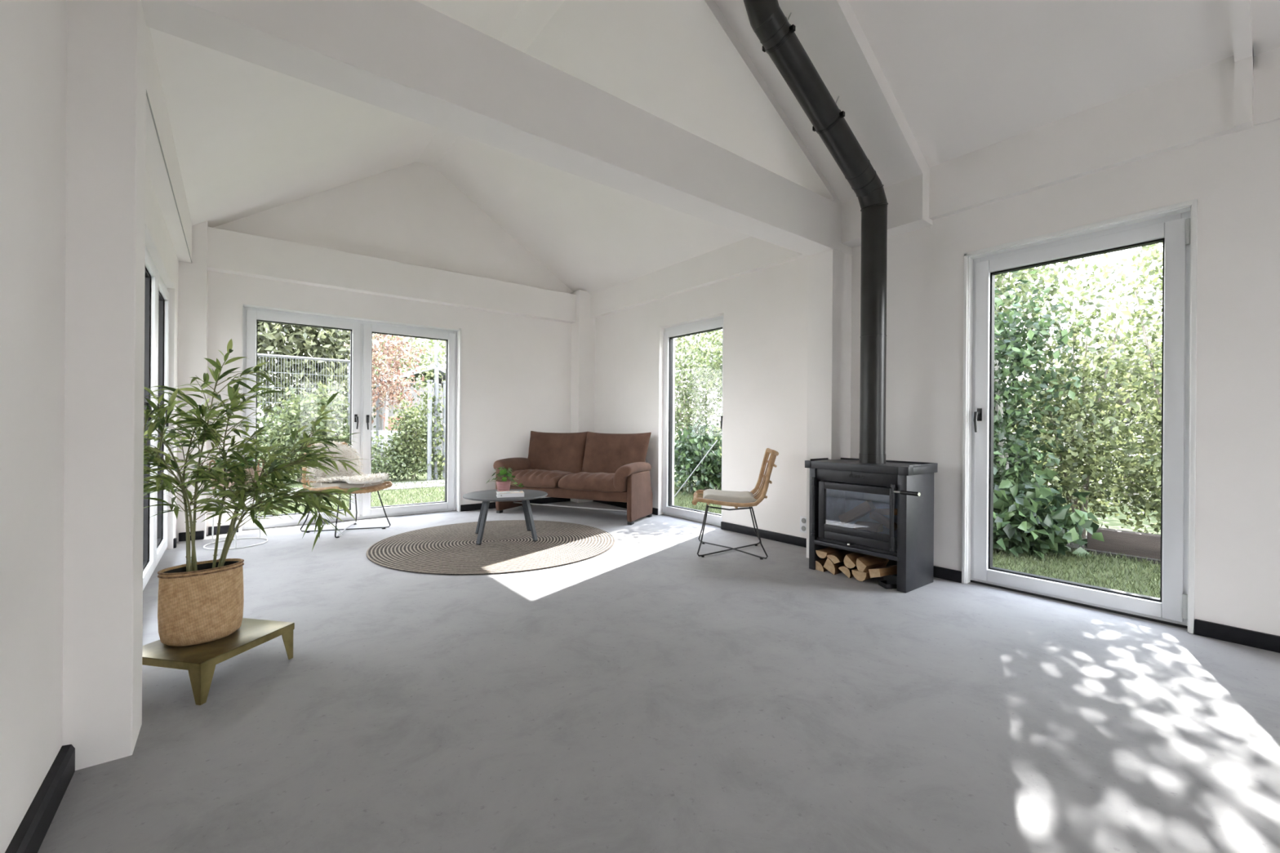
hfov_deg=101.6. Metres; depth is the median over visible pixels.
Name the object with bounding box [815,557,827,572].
log
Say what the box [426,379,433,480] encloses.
metal post
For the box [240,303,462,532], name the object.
door
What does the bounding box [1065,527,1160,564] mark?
edging
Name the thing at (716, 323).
door
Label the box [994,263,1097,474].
shrub
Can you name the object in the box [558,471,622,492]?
seat cushion
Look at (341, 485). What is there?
seat cushion
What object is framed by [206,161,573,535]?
wall
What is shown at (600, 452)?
cushion
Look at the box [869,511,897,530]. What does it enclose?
log
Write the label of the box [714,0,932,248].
trim
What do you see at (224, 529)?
baseboard
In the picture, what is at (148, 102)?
trim
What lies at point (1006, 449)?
shrub
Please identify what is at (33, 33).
wall
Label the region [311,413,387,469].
shrub
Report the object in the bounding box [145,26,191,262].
trim
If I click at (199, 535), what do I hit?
baseboard
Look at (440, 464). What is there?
climbing plant
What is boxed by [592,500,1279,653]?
baseboard
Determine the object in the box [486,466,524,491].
potted plant
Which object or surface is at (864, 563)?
log
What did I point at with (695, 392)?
shrub
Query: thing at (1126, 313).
tree
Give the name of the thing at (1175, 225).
door
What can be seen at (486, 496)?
coffee table
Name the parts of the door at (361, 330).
sash, handle, handle, sash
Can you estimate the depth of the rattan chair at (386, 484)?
5.30 m
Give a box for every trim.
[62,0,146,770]
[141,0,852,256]
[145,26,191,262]
[146,89,191,262]
[176,221,208,541]
[207,226,576,323]
[569,289,595,502]
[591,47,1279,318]
[665,0,833,199]
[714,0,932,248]
[806,191,851,558]
[1229,0,1253,133]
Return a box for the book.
[496,490,524,497]
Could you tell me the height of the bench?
0.165 m
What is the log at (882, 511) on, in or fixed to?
in the wood stove
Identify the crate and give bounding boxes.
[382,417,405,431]
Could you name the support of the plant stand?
on the floor
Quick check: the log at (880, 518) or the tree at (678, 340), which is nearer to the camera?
the log at (880, 518)
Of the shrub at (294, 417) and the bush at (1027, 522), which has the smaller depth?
the bush at (1027, 522)
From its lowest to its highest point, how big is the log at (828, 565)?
0.122 m
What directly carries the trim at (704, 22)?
attached to the wall at (1233, 178)
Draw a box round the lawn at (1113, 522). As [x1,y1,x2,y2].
[256,435,1160,597]
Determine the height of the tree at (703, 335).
4.892 m
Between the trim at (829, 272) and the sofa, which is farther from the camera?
the sofa
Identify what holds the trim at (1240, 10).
attached to the wall at (1233, 178)
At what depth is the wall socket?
4.81 m
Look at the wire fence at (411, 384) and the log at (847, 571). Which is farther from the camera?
the wire fence at (411, 384)
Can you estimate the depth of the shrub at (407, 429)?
10.94 m
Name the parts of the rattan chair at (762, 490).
rattan frame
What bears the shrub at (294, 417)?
on the lawn at (1113, 522)
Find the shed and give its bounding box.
[371,364,445,464]
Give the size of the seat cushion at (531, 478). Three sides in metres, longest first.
0.800 x 0.620 x 0.225 m
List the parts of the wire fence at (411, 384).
post, rail, post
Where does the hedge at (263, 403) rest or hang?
on the lawn at (1113, 522)
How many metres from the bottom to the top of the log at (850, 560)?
0.097 m
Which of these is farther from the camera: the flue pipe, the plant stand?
the plant stand
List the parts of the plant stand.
leg, leg, leg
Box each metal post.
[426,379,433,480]
[433,339,439,479]
[442,381,445,479]
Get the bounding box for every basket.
[157,559,244,646]
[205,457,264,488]
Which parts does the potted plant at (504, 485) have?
pot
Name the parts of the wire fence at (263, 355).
rail, post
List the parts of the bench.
leg, leg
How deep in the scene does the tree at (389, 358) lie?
11.47 m
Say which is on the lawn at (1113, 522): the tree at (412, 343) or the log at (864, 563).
the tree at (412, 343)
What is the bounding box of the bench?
[142,617,294,705]
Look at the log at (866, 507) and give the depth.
3.90 m
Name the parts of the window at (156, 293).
handle, sash, sash, handle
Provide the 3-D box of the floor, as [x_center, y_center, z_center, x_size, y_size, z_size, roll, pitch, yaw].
[0.463,1.163,2.443,5.180,0.120,10.680,0,0,-38]
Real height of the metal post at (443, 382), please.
2.090 m
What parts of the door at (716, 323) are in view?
handle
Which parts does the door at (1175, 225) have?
handle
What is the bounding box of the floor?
[37,501,1279,852]
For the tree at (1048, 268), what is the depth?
6.94 m
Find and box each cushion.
[310,480,384,488]
[506,469,573,488]
[527,431,587,473]
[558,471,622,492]
[581,431,651,473]
[702,488,756,502]
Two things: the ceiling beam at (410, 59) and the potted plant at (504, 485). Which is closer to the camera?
the ceiling beam at (410, 59)
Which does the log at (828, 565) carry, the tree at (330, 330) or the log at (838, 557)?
the log at (838, 557)
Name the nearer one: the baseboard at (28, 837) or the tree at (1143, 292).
the baseboard at (28, 837)
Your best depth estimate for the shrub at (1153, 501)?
5.07 m
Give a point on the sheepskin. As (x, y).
(351, 477)
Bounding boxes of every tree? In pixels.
[257,321,394,430]
[257,324,384,441]
[343,333,433,473]
[344,335,445,410]
[392,337,445,377]
[674,333,719,457]
[675,329,722,417]
[995,257,1112,339]
[1002,304,1162,497]
[1111,245,1162,336]
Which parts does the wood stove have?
panel, fire door, plate, door handle, panel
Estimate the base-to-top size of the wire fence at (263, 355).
2.572 m
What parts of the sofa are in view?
arm panel, seat rail, cross rod, arm panel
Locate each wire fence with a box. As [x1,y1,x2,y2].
[257,353,350,477]
[375,380,440,472]
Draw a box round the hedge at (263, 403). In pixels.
[257,368,410,453]
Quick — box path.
[261,470,686,497]
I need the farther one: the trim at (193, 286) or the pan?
the trim at (193, 286)
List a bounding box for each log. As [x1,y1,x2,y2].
[815,546,844,558]
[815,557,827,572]
[823,557,844,574]
[826,550,853,564]
[838,500,876,524]
[838,565,857,577]
[843,551,866,568]
[851,565,886,581]
[853,520,883,532]
[856,555,888,571]
[868,564,897,577]
[869,508,897,515]
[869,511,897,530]
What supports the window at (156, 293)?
in the wall at (33, 33)
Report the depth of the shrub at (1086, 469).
5.30 m
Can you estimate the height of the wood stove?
0.853 m
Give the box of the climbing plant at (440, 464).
[406,358,445,480]
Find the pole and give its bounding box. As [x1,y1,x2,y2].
[674,440,717,497]
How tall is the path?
0.252 m
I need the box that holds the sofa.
[493,431,653,524]
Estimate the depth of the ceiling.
3.86 m
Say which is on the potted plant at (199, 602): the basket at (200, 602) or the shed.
the basket at (200, 602)
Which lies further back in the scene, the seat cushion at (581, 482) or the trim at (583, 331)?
the trim at (583, 331)
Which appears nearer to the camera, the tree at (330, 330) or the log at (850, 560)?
the log at (850, 560)
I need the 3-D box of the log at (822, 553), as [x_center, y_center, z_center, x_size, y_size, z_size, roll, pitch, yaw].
[1.507,0.982,4.074,0.300,0.054,0.104,0,0,-35]
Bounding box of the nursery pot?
[162,560,238,573]
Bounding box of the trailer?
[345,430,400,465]
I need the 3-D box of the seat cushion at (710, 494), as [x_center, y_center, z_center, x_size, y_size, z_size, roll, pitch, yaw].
[0.786,0.625,4.633,0.450,0.088,0.500,0,0,7]
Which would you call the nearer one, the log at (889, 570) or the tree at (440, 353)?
the log at (889, 570)
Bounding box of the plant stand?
[203,487,268,550]
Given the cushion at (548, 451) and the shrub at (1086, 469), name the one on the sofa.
the cushion at (548, 451)
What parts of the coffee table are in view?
leg, leg, leg, leg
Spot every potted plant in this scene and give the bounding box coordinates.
[143,338,367,646]
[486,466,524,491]
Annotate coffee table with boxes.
[462,488,547,545]
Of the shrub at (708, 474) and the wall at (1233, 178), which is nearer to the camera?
the wall at (1233, 178)
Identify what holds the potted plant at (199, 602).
on the bench
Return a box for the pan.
[883,573,897,584]
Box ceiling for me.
[149,0,1279,294]
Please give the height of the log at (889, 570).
0.090 m
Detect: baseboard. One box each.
[4,744,75,852]
[173,530,204,548]
[208,497,570,535]
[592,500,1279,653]
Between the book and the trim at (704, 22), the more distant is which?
the book
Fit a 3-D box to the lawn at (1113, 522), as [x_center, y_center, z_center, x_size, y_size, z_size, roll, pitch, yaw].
[-2.195,1.311,10.965,90.000,0.340,100.000,0,0,-38]
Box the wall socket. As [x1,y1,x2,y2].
[800,515,806,533]
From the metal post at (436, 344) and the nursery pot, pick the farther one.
the metal post at (436, 344)
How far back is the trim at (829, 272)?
4.32 m
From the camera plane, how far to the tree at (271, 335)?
12.73 m
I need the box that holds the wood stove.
[804,457,937,592]
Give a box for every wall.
[0,0,178,852]
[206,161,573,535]
[594,119,1279,635]
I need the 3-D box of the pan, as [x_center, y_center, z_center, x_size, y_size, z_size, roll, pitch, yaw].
[1.842,1.074,3.700,0.220,0.075,0.125,0,0,-38]
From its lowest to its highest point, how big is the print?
0.001 m
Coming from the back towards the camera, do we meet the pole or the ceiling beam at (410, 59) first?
the pole
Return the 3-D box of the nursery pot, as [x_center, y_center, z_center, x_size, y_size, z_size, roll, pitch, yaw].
[-1.930,0.671,2.303,0.266,0.097,0.167,0,0,-38]
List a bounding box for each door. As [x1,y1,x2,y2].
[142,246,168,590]
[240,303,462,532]
[662,315,723,526]
[961,199,1197,633]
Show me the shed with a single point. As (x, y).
(442, 371)
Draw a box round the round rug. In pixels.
[366,520,614,574]
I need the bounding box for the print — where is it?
[497,490,524,493]
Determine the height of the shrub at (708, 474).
1.404 m
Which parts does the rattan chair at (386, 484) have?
rattan frame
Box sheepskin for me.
[304,440,391,486]
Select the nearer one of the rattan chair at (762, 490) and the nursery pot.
the nursery pot
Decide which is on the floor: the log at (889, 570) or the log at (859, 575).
the log at (859, 575)
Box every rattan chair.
[299,441,392,537]
[691,448,778,559]
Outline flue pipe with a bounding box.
[742,0,888,463]
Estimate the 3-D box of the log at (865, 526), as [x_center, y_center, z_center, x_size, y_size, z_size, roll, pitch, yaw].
[1.659,0.730,3.802,0.072,0.073,0.204,0,0,-30]
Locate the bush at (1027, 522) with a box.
[992,462,1104,560]
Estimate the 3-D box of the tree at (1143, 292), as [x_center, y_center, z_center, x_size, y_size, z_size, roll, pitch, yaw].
[6.830,-1.286,6.029,2.569,4.988,2.158,0,0,-38]
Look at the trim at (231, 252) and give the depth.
5.92 m
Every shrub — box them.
[256,378,350,484]
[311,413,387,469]
[371,441,424,481]
[377,392,442,479]
[674,336,722,483]
[674,419,721,495]
[692,331,722,461]
[993,270,1107,498]
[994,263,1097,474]
[995,251,1161,538]
[1053,242,1162,534]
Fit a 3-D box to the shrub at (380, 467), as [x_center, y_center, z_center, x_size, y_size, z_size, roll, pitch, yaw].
[-5.216,0.753,10.619,1.656,0.907,1.029,0,0,-38]
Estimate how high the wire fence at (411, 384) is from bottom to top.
2.172 m

